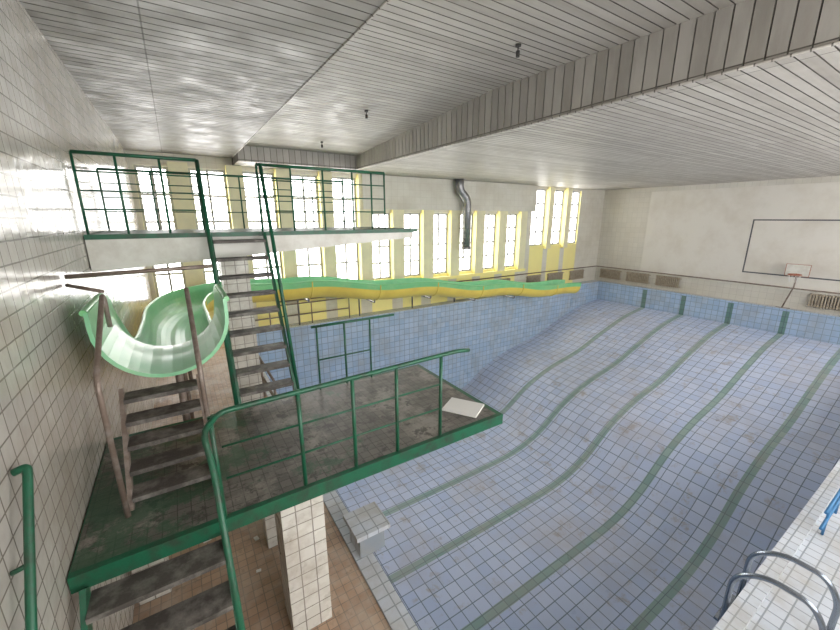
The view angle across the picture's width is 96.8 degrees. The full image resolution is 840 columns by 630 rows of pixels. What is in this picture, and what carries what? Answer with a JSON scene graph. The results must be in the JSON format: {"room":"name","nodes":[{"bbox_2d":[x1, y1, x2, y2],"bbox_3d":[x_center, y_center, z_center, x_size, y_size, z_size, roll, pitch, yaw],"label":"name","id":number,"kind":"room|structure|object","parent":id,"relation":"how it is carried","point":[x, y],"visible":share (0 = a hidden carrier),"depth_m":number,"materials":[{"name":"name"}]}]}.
{"room":"indoor swimming pool","nodes":[
{"label":"indoor swimming pool","id":0,"kind":"room"},
{"bbox_2d":[0,0,156,629],"bbox_3d":[-4.470,-0.625,4.976,0.250,7.700,17.700,-9,17,-32],"label":"wall","id":1,"kind":"structure","parent":0,"point":[51,421],"depth_m":3.09,"materials":[{"name":"tile"}]},
{"bbox_2d":[10,464,37,629],"bbox_3d":[-1.889,1.780,1.789,0.095,1.697,1.243,-9,17,-32],"label":"wall handrail","id":2,"kind":"object","parent":1,"relation":"attached to","point":[29,551],"visible":1,"depth_m":1.95,"materials":[{"name":"green metal"}]},
{"bbox_2d":[125,140,604,326],"bbox_3d":[1.613,-4.185,18.645,25.250,7.700,0.600,-9,17,-32],"label":"wall","id":3,"kind":"structure","parent":0,"point":[426,197],"depth_m":17.36,"materials":[{"name":"paint"}]},
{"bbox_2d":[133,165,186,296],"bbox_3d":[-8.596,-2.660,12.454,0.900,4.330,0.100,-9,17,-32],"label":"window","id":4,"kind":"structure","parent":3,"relation":"in","point":[169,274],"depth_m":12.22,"materials":[{"name":"grey paint"}]},
{"bbox_2d":[188,168,231,283],"bbox_3d":[-7.283,-2.873,13.270,1.120,4.330,0.100,-9,17,-32],"label":"window","id":5,"kind":"structure","parent":3,"relation":"in","point":[210,196],"depth_m":12.99,"materials":[{"name":"grey paint"}]},
{"bbox_2d":[242,171,282,278],"bbox_3d":[-5.920,-3.093,14.117,1.120,4.330,0.100,-9,17,-32],"label":"window","id":6,"kind":"structure","parent":3,"relation":"in","point":[243,172],"depth_m":14.02,"materials":[{"name":"grey paint"}]},
{"bbox_2d":[291,174,322,275],"bbox_3d":[-4.556,-3.314,14.964,1.120,4.330,0.100,-9,17,-32],"label":"window","id":7,"kind":"structure","parent":3,"relation":"in","point":[305,220],"depth_m":14.87,"materials":[{"name":"grey paint"}]},
{"bbox_2d":[332,177,358,279],"bbox_3d":[-3.193,-3.534,15.811,1.120,4.330,0.100,-9,17,-32],"label":"window","id":8,"kind":"structure","parent":3,"relation":"in","point":[341,178],"depth_m":15.86,"materials":[{"name":"grey paint"}]},
{"bbox_2d":[372,213,390,279],"bbox_3d":[-1.830,-3.083,16.833,1.050,2.940,0.100,-9,17,-32],"label":"window","id":9,"kind":"structure","parent":3,"relation":"in","point":[379,246],"depth_m":16.96,"materials":[{"name":"grey paint"}]},
{"bbox_2d":[404,213,419,276],"bbox_3d":[-0.467,-3.303,17.680,1.050,2.940,0.100,-9,17,-32],"label":"window","id":10,"kind":"structure","parent":3,"relation":"in","point":[409,214],"depth_m":17.78,"materials":[{"name":"grey paint"}]},
{"bbox_2d":[433,213,447,273],"bbox_3d":[0.897,-3.524,18.527,1.050,2.940,0.100,-9,17,-32],"label":"window","id":11,"kind":"structure","parent":3,"relation":"in","point":[437,214],"depth_m":18.59,"materials":[{"name":"grey paint"}]},
{"bbox_2d":[459,214,472,271],"bbox_3d":[2.260,-3.744,19.373,1.050,2.940,0.100,-9,17,-32],"label":"window","id":12,"kind":"structure","parent":3,"relation":"in","point":[470,249],"depth_m":19.60,"materials":[{"name":"grey paint"}]},
{"bbox_2d":[483,214,495,268],"bbox_3d":[3.623,-3.965,20.221,1.050,2.940,0.100,-9,17,-32],"label":"window","id":13,"kind":"structure","parent":3,"relation":"in","point":[494,217],"depth_m":20.30,"materials":[{"name":"grey paint"}]},
{"bbox_2d":[505,214,516,266],"bbox_3d":[4.986,-4.186,21.067,1.050,2.940,0.100,-9,17,-32],"label":"window","id":14,"kind":"structure","parent":3,"relation":"in","point":[515,221],"depth_m":21.17,"materials":[{"name":"grey paint"}]},
{"bbox_2d":[526,274,541,281],"bbox_3d":[6.886,-2.116,22.603,1.400,0.600,0.130,-9,17,-32],"label":"radiator","id":15,"kind":"object","parent":3,"relation":"attached to","point":[532,278],"visible":0.6,"depth_m":22.51,"materials":[{"name":"metal"}]},
{"bbox_2d":[530,189,545,245],"bbox_3d":[6.854,-5.707,21.910,1.200,3.200,0.100,-9,17,-32],"label":"window","id":16,"kind":"structure","parent":3,"relation":"in","point":[538,190],"depth_m":22.02,"materials":[{"name":"grey paint"}]},
{"bbox_2d":[547,272,563,280],"bbox_3d":[8.569,-2.388,23.649,1.600,0.600,0.130,-9,17,-32],"label":"radiator","id":17,"kind":"object","parent":3,"relation":"attached to","point":[558,275],"visible":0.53,"depth_m":23.57,"materials":[{"name":"metal"}]},
{"bbox_2d":[551,190,563,244],"bbox_3d":[8.201,-5.925,22.747,1.200,3.200,0.100,-9,17,-32],"label":"window","id":18,"kind":"structure","parent":3,"relation":"in","point":[556,191],"depth_m":22.85,"materials":[{"name":"grey paint"}]},
{"bbox_2d":[280,266,839,302],"bbox_3d":[6.819,-0.559,14.921,21.230,0.060,13.170,-9,17,-32],"label":"pipe","id":19,"kind":"object","parent":3,"relation":"attached to","point":[588,266],"visible":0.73,"depth_m":20.29,"materials":[{"name":"brown metal"}]},
{"bbox_2d":[568,191,579,243],"bbox_3d":[9.547,-6.143,23.583,1.200,3.200,0.100,-9,17,-32],"label":"window","id":20,"kind":"structure","parent":3,"relation":"in","point":[578,192],"depth_m":23.70,"materials":[{"name":"grey paint"}]},
{"bbox_2d":[569,269,584,279],"bbox_3d":[10.421,-2.688,24.799,1.600,0.600,0.130,-9,17,-32],"label":"radiator","id":21,"kind":"object","parent":3,"relation":"attached to","point":[575,274],"visible":1,"depth_m":24.70,"materials":[{"name":"metal"}]},
{"bbox_2d":[19,0,839,189],"bbox_3d":[6.259,-5.473,10.832,25.750,1.668,17.800,-9,17,-32],"label":"ceiling","id":22,"kind":"structure","parent":0,"point":[598,94],"depth_m":6.12,"materials":[{"name":"metal"}]},
{"bbox_2d":[455,179,470,249],"bbox_3d":[2.082,-4.804,17.948,0.880,3.250,0.474,-9,17,-32],"label":"ventilation duct","id":23,"kind":"object","parent":22,"relation":"hanging from","point":[459,183],"visible":1,"depth_m":17.87,"materials":[{"name":"metal"}]},
{"bbox_2d":[515,43,520,57],"bbox_3d":[1.500,-4.048,5.712,0.090,0.170,0.090,-9,17,-32],"label":"socket","id":24,"kind":"object","parent":22,"relation":"attached to","point":[517,45],"depth_m":5.70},
{"bbox_2d":[133,280,839,629],"bbox_3d":[6.259,1.210,12.572,25.250,0.320,17.200,-9,17,-32],"label":"floor","id":25,"kind":"structure","parent":0,"point":[363,597],"depth_m":4.46,"materials":[{"name":"brown tile"}]},
{"bbox_2d":[79,539,236,629],"bbox_3d":[-1.595,2.796,2.476,0.898,1.774,1.424,-9,17,-32],"label":"stairs","id":26,"kind":"structure","parent":25,"relation":"on","point":[195,611],"depth_m":2.72,"materials":[{"name":"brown metal"}]},
{"bbox_2d":[203,536,260,572],"bbox_3d":[-2.706,2.859,5.661,1.641,0.006,6.554,-9,17,-32],"label":"paper litter","id":27,"kind":"object","parent":25,"relation":"on","point":[256,538],"visible":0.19,"depth_m":5.01,"materials":[{"name":"white paper"}]},
{"bbox_2d":[68,149,416,402],"bbox_3d":[-2.607,-0.046,6.977,4.800,4.972,2.000,-9,17,-32],"label":"platform","id":28,"kind":"object","parent":25,"relation":"on","point":[107,250],"visible":0.92,"depth_m":5.76,"materials":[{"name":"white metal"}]},
{"bbox_2d":[67,313,502,629],"bbox_3d":[-0.875,1.850,4.004,4.090,2.801,3.219,-9,17,-32],"label":"platform","id":29,"kind":"object","parent":25,"relation":"on","point":[273,459],"visible":0.97,"depth_m":3.71,"materials":[{"name":"green metal"}]},
{"bbox_2d":[64,264,212,517],"bbox_3d":[-2.483,0.579,3.533,1.243,1.906,1.352,-9,17,-32],"label":"ladder","id":30,"kind":"object","parent":29,"relation":"on","point":[151,488],"visible":0.89,"depth_m":3.37,"materials":[{"name":"brown metal"}]},
{"bbox_2d":[194,159,299,404],"bbox_3d":[-2.340,-0.482,5.104,0.842,3.136,1.158,-9,17,-32],"label":"ladder","id":31,"kind":"object","parent":29,"relation":"on","point":[289,362],"visible":0.8,"depth_m":5.16,"materials":[{"name":"green metal"}]},
{"bbox_2d":[442,397,483,417],"bbox_3d":[0.558,1.187,4.805,0.458,0.024,0.350,7,16,24],"label":"board","id":32,"kind":"object","parent":29,"relation":"on","point":[454,405],"visible":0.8,"depth_m":4.77,"materials":[{"name":"white plastic"}]},
{"bbox_2d":[253,298,349,396],"bbox_3d":[-3.011,0.753,11.831,4.553,0.978,7.053,-9,17,-32],"label":"handrail","id":33,"kind":"object","parent":25,"relation":"on","point":[311,312],"visible":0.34,"depth_m":14.40,"materials":[{"name":"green metal"}]},
{"bbox_2d":[79,276,581,420],"bbox_3d":[-0.145,-1.129,14.211,8.240,3.422,21.300,9,17,32],"label":"water slide","id":34,"kind":"object","parent":25,"relation":"on","point":[162,345],"visible":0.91,"depth_m":9.35,"materials":[{"name":"green plastic"}]},
{"bbox_2d":[343,501,389,557],"bbox_3d":[-0.699,2.845,4.907,0.460,0.380,0.460,-9,17,-32],"label":"starting block","id":35,"kind":"object","parent":25,"relation":"on","point":[366,524],"visible":1,"depth_m":4.81,"materials":[{"name":"tile"}]},
{"bbox_2d":[256,281,839,629],"bbox_3d":[6.466,3.227,14.420,22.080,5.315,13.830,-9,17,-32],"label":"swimming pool","id":36,"kind":"object","parent":25,"relation":"in","point":[649,442],"visible":0.78,"depth_m":13.33,"materials":[{"name":"tile"}]},
{"bbox_2d":[713,550,839,629],"bbox_3d":[3.794,3.733,4.142,0.556,2.287,0.797,-9,17,-32],"label":"pool ladder","id":37,"kind":"object","parent":25,"relation":"on","point":[729,598],"visible":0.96,"depth_m":3.88,"materials":[{"name":"silver metal"}]},
{"bbox_2d":[775,263,811,308],"bbox_3d":[17.192,-1.268,17.264,0.869,2.150,0.920,-9,17,-32],"label":"basketball hoop","id":38,"kind":"object","parent":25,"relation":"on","point":[800,270],"visible":0.98,"depth_m":17.11,"materials":[{"name":"white paint"}]},
{"bbox_2d":[819,489,839,534],"bbox_3d":[6.183,2.648,5.467,2.200,0.518,0.036,-9,17,-32],"label":"guard rail","id":39,"kind":"object","parent":25,"relation":"on","point":[833,507],"visible":1,"depth_m":5.06,"materials":[{"name":"blue metal"}]},
{"bbox_2d":[595,176,839,315],"bbox_3d":[16.973,-4.095,18.299,0.286,7.700,17.700,-9,17,-32],"label":"wall","id":40,"kind":"structure","parent":0,"point":[702,230],"depth_m":19.34,"materials":[{"name":"paint"}]},
{"bbox_2d":[599,268,621,279],"bbox_3d":[12.774,-2.744,25.013,0.130,0.600,1.500,-9,17,-32],"label":"radiator","id":41,"kind":"object","parent":40,"relation":"attached to","point":[604,273],"visible":1,"depth_m":24.98,"materials":[{"name":"metal"}]},
{"bbox_2d":[625,272,650,283],"bbox_3d":[13.747,-2.362,23.547,0.130,0.600,1.500,-9,17,-32],"label":"radiator","id":42,"kind":"object","parent":40,"relation":"attached to","point":[630,276],"visible":1,"depth_m":23.50,"materials":[{"name":"metal"}]},
{"bbox_2d":[654,275,680,287],"bbox_3d":[14.692,-1.991,22.122,0.130,0.600,1.400,-9,17,-32],"label":"radiator","id":43,"kind":"object","parent":40,"relation":"attached to","point":[660,280],"visible":1,"depth_m":22.10,"materials":[{"name":"metal"}]},
{"bbox_2d":[806,293,839,310],"bbox_3d":[18.474,-0.506,16.422,0.130,0.600,2.000,-9,17,-32],"label":"radiator","id":44,"kind":"object","parent":40,"relation":"attached to","point":[820,296],"visible":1,"depth_m":16.77,"materials":[{"name":"metal"}]}
]}

